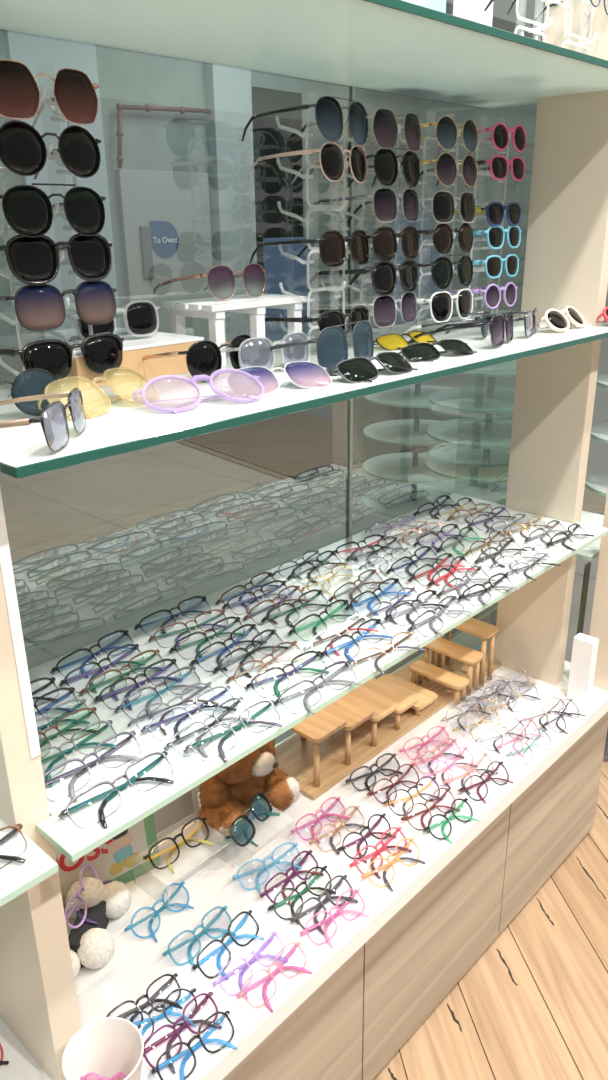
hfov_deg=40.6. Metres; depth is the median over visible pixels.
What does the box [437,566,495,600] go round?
eyeglasses
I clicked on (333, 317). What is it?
sunglasses
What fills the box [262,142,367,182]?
sunglasses
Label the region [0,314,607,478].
glass shelf
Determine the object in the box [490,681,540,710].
eyeglasses
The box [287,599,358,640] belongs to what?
eyeglasses
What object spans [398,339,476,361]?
sunglasses
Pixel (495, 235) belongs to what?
sunglasses
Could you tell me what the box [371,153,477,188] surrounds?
sunglasses
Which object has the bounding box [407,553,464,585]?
eyeglasses
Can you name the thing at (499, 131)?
sunglasses
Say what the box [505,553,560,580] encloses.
eyeglasses
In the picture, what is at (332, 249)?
sunglasses
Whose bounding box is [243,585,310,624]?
eyeglasses
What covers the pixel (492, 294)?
sunglasses
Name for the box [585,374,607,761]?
display shelf
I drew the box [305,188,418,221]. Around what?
sunglasses
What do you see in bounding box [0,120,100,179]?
sunglasses
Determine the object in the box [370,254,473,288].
sunglasses
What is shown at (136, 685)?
eyeglasses
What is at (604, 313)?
sunglasses
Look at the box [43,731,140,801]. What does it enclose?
eyeglasses
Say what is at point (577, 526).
eyeglasses
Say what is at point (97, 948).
ball
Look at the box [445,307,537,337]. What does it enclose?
sunglasses
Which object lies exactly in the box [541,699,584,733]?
eyeglasses
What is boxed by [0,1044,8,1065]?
eyeglasses
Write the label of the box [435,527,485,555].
eyeglasses
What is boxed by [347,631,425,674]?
eyeglasses
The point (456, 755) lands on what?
eyeglasses
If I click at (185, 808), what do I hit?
framed notice
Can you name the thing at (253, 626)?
eyeglasses
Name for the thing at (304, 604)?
eyeglasses
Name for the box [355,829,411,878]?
eyeglasses
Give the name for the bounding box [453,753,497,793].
eyeglasses
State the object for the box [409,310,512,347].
sunglasses
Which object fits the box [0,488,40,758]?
trim
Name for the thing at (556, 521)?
eyeglasses
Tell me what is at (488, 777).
eyeglasses
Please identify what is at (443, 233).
sunglasses
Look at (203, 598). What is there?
eyeglasses
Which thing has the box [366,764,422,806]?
eyeglasses
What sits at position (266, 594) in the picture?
eyeglasses
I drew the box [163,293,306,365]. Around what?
slatted riser
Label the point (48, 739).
eyeglasses
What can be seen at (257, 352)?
sunglasses
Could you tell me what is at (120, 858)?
framed poster
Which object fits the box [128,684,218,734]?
eyeglasses
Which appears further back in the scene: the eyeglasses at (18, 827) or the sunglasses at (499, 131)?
the sunglasses at (499, 131)
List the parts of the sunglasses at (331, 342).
frame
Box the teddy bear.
[197,741,300,843]
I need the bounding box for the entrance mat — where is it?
[175,396,471,483]
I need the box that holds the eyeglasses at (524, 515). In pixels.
[486,514,536,535]
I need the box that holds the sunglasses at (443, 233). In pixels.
[370,222,473,253]
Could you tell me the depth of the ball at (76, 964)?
1.08 m
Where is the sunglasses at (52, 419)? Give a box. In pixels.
[0,388,85,451]
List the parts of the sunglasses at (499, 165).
frame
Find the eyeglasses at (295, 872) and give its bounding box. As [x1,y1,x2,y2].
[259,850,323,905]
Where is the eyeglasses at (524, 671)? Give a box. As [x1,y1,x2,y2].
[481,668,529,695]
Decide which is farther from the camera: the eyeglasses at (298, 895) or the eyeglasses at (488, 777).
the eyeglasses at (488, 777)
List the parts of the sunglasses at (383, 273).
frame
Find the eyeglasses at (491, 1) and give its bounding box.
[484,0,493,10]
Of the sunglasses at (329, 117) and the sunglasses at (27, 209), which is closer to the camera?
the sunglasses at (27, 209)
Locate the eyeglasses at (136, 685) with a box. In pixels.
[93,658,182,709]
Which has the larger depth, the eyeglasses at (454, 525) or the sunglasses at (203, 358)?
the eyeglasses at (454, 525)
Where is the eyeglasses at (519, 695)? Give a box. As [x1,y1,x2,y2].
[472,692,522,719]
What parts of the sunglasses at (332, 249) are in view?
frame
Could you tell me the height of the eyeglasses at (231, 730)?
0.022 m
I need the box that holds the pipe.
[116,103,210,167]
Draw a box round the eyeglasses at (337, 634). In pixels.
[303,614,377,655]
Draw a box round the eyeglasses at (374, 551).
[346,536,404,565]
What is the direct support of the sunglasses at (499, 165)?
on the rack
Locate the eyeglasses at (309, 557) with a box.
[272,551,328,578]
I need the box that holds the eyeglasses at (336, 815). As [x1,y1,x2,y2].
[298,798,349,843]
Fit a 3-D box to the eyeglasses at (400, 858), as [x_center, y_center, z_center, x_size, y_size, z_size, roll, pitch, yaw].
[0.144,0.497,1.263,0.118,0.026,0.049,-19,28,-39]
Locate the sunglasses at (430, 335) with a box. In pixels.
[373,331,438,350]
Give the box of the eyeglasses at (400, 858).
[369,841,425,890]
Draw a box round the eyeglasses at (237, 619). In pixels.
[168,616,247,659]
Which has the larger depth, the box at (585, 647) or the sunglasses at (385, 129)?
the box at (585, 647)
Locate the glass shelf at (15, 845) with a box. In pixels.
[0,818,58,906]
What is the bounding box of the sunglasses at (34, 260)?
[0,233,111,284]
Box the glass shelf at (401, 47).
[0,0,607,108]
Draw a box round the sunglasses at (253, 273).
[153,263,265,299]
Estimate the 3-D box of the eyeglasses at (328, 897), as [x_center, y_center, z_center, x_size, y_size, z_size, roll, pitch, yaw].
[0.036,0.528,1.190,0.049,0.025,0.116,18,28,40]
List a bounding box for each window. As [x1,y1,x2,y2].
[198,86,351,795]
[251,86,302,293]
[345,86,577,673]
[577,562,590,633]
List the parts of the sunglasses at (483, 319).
frame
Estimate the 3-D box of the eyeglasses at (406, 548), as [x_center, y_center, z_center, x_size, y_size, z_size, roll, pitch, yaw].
[0.155,0.036,1.441,0.124,0.019,0.048,-19,28,-39]
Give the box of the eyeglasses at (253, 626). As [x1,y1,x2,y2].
[189,624,266,671]
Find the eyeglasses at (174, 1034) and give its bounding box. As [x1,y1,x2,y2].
[143,992,221,1073]
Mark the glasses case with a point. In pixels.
(97, 913)
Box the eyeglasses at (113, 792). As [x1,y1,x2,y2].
[58,751,173,827]
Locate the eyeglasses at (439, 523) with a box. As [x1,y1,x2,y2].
[398,522,444,544]
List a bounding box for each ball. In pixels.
[65,877,104,918]
[70,949,80,977]
[77,928,114,968]
[102,881,130,918]
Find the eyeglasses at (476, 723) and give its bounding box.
[452,707,499,738]
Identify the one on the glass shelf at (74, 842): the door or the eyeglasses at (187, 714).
the eyeglasses at (187, 714)
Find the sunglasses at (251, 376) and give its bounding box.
[228,362,327,386]
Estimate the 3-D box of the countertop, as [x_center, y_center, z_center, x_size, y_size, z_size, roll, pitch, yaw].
[-0.299,0.615,1.061,0.394,0.034,2.500,18,28,40]
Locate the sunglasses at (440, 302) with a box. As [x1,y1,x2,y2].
[393,288,473,322]
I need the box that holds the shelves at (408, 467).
[362,383,450,516]
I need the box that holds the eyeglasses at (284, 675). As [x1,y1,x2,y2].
[244,651,329,697]
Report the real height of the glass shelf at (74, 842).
0.010 m
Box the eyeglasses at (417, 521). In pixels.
[393,521,436,543]
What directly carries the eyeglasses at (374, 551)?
on the glass shelf at (74, 842)
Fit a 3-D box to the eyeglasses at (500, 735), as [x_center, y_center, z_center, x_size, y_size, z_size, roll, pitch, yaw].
[0.387,0.375,1.573,0.119,0.028,0.047,-13,24,-30]
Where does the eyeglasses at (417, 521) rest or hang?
on the glass shelf at (74, 842)
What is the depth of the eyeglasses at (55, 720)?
0.99 m
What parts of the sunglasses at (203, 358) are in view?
frame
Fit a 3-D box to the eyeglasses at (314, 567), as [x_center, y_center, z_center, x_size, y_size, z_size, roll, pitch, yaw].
[0.028,0.046,1.415,0.050,0.022,0.137,14,25,33]
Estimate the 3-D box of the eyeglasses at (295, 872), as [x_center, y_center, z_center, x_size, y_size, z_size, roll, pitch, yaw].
[-0.013,0.510,1.238,0.049,0.025,0.116,15,26,36]
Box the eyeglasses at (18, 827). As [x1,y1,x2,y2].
[0,823,26,868]
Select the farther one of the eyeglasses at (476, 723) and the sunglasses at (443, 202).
the eyeglasses at (476, 723)
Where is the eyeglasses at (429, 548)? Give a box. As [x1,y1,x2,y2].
[385,546,442,577]
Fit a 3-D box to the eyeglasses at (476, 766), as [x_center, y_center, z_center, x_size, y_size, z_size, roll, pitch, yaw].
[0.271,0.410,1.486,0.123,0.029,0.049,-19,27,-39]
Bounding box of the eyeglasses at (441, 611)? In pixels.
[407,595,471,636]
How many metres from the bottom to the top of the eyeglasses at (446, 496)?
0.022 m
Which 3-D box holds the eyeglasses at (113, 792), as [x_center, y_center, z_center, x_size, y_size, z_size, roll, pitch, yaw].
[-0.187,0.262,0.862,0.050,0.022,0.137,17,27,38]
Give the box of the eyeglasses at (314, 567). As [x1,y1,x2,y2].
[286,550,345,583]
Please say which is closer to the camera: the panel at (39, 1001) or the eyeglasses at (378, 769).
the panel at (39, 1001)
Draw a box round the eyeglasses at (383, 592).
[345,578,409,614]
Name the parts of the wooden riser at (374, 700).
leg, leg, leg, leg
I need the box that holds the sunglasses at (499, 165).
[436,155,525,186]
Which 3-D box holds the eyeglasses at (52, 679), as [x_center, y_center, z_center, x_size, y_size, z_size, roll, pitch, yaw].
[-0.358,0.204,1.017,0.050,0.022,0.134,17,27,38]
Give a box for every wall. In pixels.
[0,2,542,377]
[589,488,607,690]
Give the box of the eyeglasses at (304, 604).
[261,589,331,627]
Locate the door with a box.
[116,169,213,340]
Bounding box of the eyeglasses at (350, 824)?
[315,807,364,854]
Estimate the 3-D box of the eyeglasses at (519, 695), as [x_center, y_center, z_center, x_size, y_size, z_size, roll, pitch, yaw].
[0.402,0.339,1.667,0.119,0.028,0.047,-10,23,-23]
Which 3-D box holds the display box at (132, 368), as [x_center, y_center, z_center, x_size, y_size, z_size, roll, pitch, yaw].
[-0.232,-0.230,1.041,0.102,0.042,0.192,18,28,40]
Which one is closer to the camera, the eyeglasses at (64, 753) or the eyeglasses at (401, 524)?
the eyeglasses at (64, 753)
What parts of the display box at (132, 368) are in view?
box lid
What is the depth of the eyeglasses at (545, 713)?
1.65 m
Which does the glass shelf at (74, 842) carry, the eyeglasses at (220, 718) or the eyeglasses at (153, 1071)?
the eyeglasses at (220, 718)
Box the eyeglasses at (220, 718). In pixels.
[164,697,254,756]
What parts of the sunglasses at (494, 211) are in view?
frame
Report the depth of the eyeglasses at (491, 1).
1.31 m
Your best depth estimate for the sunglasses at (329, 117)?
1.09 m
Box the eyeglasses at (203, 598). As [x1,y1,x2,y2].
[134,596,211,635]
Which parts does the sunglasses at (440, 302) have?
frame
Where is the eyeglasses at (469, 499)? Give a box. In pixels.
[433,497,476,520]
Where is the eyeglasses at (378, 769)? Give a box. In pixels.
[345,753,402,791]
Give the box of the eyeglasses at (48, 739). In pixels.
[37,707,100,758]
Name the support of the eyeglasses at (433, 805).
on the mat
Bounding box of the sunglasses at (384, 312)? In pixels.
[373,293,416,326]
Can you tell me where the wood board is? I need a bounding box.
[275,650,500,800]
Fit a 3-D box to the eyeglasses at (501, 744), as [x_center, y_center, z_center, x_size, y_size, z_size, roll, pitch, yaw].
[0.420,0.376,1.568,0.047,0.028,0.123,19,28,41]
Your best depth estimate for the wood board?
1.56 m
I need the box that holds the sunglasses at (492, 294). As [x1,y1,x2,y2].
[444,282,517,308]
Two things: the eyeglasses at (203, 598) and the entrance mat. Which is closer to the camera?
the eyeglasses at (203, 598)
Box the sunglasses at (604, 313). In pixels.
[596,306,607,322]
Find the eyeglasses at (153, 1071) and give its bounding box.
[150,1010,234,1079]
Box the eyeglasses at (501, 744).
[496,718,539,754]
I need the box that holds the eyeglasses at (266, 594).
[222,580,291,614]
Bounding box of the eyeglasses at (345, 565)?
[301,564,352,593]
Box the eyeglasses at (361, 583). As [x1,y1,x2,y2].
[328,569,388,605]
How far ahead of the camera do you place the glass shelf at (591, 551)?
1.75 m
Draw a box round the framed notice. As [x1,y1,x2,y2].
[153,787,199,839]
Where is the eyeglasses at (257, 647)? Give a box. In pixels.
[212,629,288,678]
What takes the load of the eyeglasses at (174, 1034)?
on the mat
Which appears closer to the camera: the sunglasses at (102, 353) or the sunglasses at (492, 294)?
the sunglasses at (102, 353)
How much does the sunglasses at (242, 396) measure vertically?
0.032 m
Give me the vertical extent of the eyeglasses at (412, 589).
0.020 m
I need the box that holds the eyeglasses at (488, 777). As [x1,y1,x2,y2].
[458,761,513,803]
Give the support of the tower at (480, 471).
on the floor
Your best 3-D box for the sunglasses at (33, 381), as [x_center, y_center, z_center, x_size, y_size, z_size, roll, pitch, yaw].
[-0.329,-0.158,0.845,0.130,0.047,0.138,-15,25,-32]
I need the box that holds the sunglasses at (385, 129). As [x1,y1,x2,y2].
[373,109,420,150]
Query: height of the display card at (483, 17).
0.280 m
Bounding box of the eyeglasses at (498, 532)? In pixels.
[464,531,512,557]
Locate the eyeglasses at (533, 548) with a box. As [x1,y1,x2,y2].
[490,547,546,573]
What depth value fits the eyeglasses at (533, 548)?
1.44 m
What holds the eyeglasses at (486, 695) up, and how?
on the mat
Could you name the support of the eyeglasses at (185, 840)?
on the acrylic riser
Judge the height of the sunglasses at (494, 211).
0.044 m
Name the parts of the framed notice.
frame, frame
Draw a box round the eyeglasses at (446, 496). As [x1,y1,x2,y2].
[413,495,459,519]
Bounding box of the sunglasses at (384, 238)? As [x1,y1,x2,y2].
[307,226,418,260]
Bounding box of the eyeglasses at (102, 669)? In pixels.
[59,644,145,692]
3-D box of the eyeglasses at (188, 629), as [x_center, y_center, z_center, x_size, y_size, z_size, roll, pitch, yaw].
[-0.161,0.130,1.205,0.132,0.021,0.049,-18,27,-38]
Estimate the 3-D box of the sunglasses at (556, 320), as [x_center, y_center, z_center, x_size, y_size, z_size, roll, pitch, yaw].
[0.457,-0.383,1.419,0.048,0.036,0.142,17,27,38]
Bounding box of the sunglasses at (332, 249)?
[249,230,368,267]
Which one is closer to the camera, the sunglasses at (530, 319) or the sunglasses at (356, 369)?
the sunglasses at (356, 369)
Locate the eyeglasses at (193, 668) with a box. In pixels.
[115,666,203,719]
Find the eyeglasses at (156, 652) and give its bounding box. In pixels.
[79,649,167,700]
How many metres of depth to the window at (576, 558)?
1.49 m
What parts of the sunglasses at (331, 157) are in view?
frame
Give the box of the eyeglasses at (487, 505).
[447,503,497,522]
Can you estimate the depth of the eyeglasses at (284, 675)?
1.08 m
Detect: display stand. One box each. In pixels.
[263,237,311,343]
[392,204,446,324]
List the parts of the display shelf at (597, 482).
round shelf, round shelf, round shelf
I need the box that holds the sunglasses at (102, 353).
[0,333,123,380]
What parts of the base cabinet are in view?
drawer, drawer, drawer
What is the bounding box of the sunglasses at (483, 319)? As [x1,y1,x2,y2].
[401,307,490,337]
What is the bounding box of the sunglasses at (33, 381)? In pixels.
[0,368,62,415]
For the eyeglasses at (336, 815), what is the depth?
1.37 m
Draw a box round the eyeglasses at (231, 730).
[183,700,282,761]
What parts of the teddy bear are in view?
arm, leg, arm, leg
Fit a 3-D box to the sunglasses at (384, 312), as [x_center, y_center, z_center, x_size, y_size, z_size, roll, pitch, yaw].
[0.096,-0.375,1.325,0.139,0.049,0.138,16,26,36]
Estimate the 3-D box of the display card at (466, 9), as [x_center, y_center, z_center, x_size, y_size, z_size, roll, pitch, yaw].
[0.269,-0.911,1.378,0.050,0.280,0.070,18,28,40]
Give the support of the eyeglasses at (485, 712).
on the mat
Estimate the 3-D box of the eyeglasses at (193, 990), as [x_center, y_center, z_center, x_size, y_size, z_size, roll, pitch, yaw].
[-0.178,0.596,1.018,0.112,0.026,0.049,-13,24,-29]
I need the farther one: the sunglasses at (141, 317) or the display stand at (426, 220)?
the display stand at (426, 220)
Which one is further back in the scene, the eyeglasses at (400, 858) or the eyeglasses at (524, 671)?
the eyeglasses at (524, 671)
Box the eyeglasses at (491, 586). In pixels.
[457,573,519,606]
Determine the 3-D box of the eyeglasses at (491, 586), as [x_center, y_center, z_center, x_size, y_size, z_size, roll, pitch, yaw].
[0.302,0.080,1.318,0.128,0.021,0.050,-19,28,-40]
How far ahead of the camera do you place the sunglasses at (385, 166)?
1.20 m
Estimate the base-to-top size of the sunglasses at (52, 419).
0.039 m
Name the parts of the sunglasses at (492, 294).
frame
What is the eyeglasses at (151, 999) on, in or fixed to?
on the mat
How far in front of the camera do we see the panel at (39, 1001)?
0.88 m
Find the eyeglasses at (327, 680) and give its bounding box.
[274,661,360,713]
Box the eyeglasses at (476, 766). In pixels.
[429,747,477,787]
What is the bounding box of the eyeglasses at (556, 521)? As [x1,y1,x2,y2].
[524,520,572,545]
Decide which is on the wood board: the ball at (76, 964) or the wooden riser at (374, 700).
the wooden riser at (374, 700)
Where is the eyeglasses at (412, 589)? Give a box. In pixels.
[362,587,427,623]
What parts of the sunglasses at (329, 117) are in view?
frame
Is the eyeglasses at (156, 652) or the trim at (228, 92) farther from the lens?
the trim at (228, 92)
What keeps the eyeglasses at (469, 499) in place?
on the glass shelf at (74, 842)
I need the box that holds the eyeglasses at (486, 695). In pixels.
[460,680,513,710]
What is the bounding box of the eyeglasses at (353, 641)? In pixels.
[318,618,392,663]
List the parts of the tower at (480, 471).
round shelf, round shelf, round shelf, round shelf, round shelf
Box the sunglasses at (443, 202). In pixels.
[432,192,475,221]
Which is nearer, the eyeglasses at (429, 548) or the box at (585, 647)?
the eyeglasses at (429, 548)
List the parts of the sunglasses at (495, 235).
frame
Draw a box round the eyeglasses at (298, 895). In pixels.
[267,865,335,923]
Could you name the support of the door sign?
attached to the door
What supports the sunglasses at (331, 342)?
on the glass shelf at (122, 418)
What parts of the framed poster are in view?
frame, frame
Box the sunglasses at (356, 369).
[329,352,417,383]
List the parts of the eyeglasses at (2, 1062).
frame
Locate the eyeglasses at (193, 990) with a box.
[123,988,196,1040]
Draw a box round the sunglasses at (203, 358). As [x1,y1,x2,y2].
[143,334,251,381]
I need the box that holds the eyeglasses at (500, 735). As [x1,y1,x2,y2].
[475,719,528,753]
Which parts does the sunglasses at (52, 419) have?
frame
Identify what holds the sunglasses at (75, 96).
on the rack
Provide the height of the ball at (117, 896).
0.051 m
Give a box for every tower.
[424,360,516,637]
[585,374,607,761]
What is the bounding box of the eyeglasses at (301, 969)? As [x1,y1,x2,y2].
[244,963,311,1012]
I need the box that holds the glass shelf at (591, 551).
[577,511,603,560]
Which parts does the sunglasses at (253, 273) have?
frame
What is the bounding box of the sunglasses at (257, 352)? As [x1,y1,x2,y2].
[240,333,308,369]
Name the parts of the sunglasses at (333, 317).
frame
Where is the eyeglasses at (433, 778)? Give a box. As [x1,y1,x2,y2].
[382,776,442,816]
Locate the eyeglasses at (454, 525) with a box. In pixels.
[413,524,467,551]
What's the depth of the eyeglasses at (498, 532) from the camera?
1.51 m
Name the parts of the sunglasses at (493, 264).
frame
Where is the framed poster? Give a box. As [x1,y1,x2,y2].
[54,813,160,912]
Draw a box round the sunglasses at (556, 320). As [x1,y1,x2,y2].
[538,306,591,332]
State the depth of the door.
8.87 m
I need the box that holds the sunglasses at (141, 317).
[76,302,156,338]
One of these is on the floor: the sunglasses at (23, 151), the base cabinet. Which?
the base cabinet
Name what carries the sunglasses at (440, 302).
on the rack
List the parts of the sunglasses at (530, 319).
frame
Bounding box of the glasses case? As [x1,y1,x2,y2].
[68,900,108,967]
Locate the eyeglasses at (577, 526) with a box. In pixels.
[545,523,593,550]
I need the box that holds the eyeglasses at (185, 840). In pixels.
[143,817,212,873]
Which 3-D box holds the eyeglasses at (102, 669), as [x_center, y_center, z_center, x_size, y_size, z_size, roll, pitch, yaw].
[-0.262,0.171,1.100,0.050,0.022,0.130,15,26,36]
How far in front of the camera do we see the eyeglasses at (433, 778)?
1.41 m
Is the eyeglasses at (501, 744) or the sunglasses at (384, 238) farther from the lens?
the eyeglasses at (501, 744)
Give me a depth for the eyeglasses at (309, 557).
1.44 m
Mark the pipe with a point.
(119, 106)
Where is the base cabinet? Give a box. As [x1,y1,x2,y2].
[222,712,607,1079]
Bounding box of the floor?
[0,294,607,1079]
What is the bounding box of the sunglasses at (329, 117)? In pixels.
[241,96,367,145]
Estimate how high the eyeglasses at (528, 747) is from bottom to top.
0.028 m
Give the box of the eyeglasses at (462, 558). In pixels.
[426,556,476,589]
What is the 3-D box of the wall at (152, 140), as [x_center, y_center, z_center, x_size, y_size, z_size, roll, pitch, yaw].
[-1.640,-4.073,8.567,0.100,4.200,17.000,18,28,40]
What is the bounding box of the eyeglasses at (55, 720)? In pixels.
[37,700,89,730]
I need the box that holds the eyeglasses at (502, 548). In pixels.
[474,537,526,567]
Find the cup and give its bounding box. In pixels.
[62,1017,143,1079]
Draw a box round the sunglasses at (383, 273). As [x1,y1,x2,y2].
[307,259,417,295]
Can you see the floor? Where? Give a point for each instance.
(99, 547)
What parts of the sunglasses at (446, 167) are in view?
frame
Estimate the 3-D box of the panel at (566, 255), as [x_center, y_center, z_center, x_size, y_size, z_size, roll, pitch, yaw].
[0.483,-0.613,1.480,0.153,1.938,0.032,18,28,40]
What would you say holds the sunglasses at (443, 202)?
on the rack
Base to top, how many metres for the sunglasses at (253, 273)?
0.046 m
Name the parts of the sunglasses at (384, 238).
frame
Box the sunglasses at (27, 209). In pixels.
[0,183,105,237]
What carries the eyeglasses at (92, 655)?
on the glass shelf at (74, 842)
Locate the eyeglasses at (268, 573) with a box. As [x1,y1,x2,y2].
[215,572,281,608]
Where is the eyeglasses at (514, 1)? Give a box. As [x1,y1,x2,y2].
[507,0,607,25]
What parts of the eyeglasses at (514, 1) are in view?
frame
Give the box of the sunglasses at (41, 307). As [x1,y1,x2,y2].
[0,280,116,330]
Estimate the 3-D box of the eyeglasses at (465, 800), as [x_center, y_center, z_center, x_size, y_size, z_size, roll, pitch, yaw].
[0.247,0.462,1.354,0.112,0.026,0.049,-19,27,-39]
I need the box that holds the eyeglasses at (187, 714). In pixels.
[141,686,236,741]
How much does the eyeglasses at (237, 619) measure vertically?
0.022 m
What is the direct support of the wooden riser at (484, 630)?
on the wood board
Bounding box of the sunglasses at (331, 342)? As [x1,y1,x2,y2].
[271,320,373,373]
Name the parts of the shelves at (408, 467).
round shelf, round shelf, round shelf, round shelf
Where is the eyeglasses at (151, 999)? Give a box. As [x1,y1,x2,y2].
[106,973,182,1028]
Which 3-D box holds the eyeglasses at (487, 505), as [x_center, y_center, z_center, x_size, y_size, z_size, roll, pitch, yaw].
[0.349,-0.053,1.667,0.124,0.019,0.048,-16,26,-35]
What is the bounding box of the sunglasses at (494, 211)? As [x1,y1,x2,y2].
[434,202,521,228]
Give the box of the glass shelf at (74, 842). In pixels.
[28,493,607,861]
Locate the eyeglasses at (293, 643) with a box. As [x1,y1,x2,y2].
[226,641,306,688]
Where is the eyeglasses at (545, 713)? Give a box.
[522,697,571,730]
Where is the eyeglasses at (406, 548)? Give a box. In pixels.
[359,547,416,574]
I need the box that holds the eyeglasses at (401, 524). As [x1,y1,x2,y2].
[365,516,419,536]
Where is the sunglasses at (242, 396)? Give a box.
[173,395,257,412]
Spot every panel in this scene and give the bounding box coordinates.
[0,566,81,1079]
[494,0,607,685]
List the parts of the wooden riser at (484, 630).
leg, leg, leg, leg, leg, leg, leg, leg, leg, leg, leg, leg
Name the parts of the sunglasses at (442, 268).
frame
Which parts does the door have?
pull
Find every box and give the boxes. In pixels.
[59,331,203,390]
[567,633,598,703]
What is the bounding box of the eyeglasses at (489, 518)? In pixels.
[467,506,515,530]
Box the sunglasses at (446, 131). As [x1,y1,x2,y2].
[370,116,478,153]
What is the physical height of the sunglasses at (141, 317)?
0.046 m
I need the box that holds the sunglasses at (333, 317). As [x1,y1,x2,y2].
[265,305,368,330]
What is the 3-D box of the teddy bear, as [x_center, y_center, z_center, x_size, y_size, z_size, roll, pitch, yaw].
[-0.108,0.380,1.357,0.187,0.195,0.132,-20,28,-41]
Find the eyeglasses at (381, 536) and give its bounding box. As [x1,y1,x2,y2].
[333,534,390,560]
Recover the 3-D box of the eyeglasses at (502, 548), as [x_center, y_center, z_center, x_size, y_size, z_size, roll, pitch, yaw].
[0.357,0.021,1.467,0.050,0.022,0.137,16,27,37]
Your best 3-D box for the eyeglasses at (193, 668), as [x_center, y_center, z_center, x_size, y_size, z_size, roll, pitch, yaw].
[-0.175,0.194,1.040,0.049,0.021,0.130,16,27,37]
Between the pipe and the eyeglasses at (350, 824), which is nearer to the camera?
the eyeglasses at (350, 824)
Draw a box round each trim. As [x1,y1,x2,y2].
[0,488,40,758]
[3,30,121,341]
[204,62,257,346]
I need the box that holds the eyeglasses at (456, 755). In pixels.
[416,739,464,775]
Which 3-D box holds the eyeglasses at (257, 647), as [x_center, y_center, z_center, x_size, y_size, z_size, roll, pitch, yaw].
[-0.067,0.156,1.132,0.050,0.022,0.137,13,25,31]
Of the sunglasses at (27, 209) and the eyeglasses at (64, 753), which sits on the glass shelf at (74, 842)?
the eyeglasses at (64, 753)
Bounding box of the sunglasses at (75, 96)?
[0,59,98,124]
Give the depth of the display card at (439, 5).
1.33 m
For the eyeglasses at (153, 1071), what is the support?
on the mat
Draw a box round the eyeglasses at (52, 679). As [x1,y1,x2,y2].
[30,677,58,705]
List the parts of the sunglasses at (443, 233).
frame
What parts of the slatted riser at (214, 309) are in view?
leg, leg, leg, leg, leg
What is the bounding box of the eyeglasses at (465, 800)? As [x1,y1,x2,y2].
[421,798,478,843]
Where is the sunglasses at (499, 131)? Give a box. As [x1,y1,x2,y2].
[486,122,526,151]
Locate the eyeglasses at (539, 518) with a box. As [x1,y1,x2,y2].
[503,516,552,538]
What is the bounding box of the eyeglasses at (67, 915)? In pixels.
[64,864,111,928]
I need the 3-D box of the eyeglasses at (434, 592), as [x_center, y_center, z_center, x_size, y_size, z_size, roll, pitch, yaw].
[0.178,0.104,1.259,0.050,0.021,0.126,18,28,40]
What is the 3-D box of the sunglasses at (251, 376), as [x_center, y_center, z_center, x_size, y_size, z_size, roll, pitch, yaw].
[-0.024,-0.184,0.937,0.142,0.028,0.048,-14,25,-30]
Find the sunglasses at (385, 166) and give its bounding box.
[306,147,419,186]
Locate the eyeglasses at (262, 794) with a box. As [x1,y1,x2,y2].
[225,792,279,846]
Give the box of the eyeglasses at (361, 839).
[336,813,395,862]
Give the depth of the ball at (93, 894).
1.17 m
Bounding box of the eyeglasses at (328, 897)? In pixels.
[290,874,357,934]
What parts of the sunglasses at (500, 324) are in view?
frame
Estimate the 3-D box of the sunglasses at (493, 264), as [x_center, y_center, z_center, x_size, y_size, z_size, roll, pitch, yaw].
[0.315,-0.499,1.500,0.114,0.044,0.123,-20,28,-40]
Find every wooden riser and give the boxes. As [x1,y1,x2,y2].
[271,674,437,786]
[409,618,498,704]
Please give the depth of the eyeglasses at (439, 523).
1.56 m
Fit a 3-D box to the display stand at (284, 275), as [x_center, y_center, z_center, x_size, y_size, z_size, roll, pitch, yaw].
[-0.123,-1.845,6.825,0.360,1.250,0.600,18,28,40]
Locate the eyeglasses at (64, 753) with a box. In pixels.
[40,720,116,786]
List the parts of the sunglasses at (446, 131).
frame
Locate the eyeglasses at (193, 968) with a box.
[191,910,258,978]
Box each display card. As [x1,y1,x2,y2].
[402,0,445,12]
[453,0,477,21]
[477,0,492,26]
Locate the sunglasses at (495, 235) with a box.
[435,225,521,251]
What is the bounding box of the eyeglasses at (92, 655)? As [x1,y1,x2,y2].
[50,630,134,678]
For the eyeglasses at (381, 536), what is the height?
0.021 m
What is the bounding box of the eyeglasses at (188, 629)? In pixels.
[148,609,228,647]
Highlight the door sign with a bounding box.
[149,221,178,257]
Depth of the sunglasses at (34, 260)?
0.88 m
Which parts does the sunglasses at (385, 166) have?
frame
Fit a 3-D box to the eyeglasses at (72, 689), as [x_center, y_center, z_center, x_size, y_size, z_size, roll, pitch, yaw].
[-0.326,0.213,0.993,0.050,0.022,0.134,17,27,38]
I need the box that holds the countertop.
[0,631,607,1079]
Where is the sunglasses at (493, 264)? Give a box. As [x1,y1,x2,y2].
[452,254,518,278]
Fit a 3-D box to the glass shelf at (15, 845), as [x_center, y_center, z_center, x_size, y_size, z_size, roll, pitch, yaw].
[-0.767,0.429,0.489,0.354,0.010,1.186,18,28,40]
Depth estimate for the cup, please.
0.93 m
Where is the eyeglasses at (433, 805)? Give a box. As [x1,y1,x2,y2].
[400,788,459,832]
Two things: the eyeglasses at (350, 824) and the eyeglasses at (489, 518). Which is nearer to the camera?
the eyeglasses at (350, 824)
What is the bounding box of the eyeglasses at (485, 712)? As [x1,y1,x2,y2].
[441,696,489,729]
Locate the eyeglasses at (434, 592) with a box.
[384,590,448,626]
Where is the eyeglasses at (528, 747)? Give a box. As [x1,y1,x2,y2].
[506,728,551,763]
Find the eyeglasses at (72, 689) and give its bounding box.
[34,687,77,718]
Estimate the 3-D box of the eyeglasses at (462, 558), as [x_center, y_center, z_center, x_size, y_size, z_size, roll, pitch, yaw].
[0.256,0.055,1.383,0.050,0.022,0.137,12,25,31]

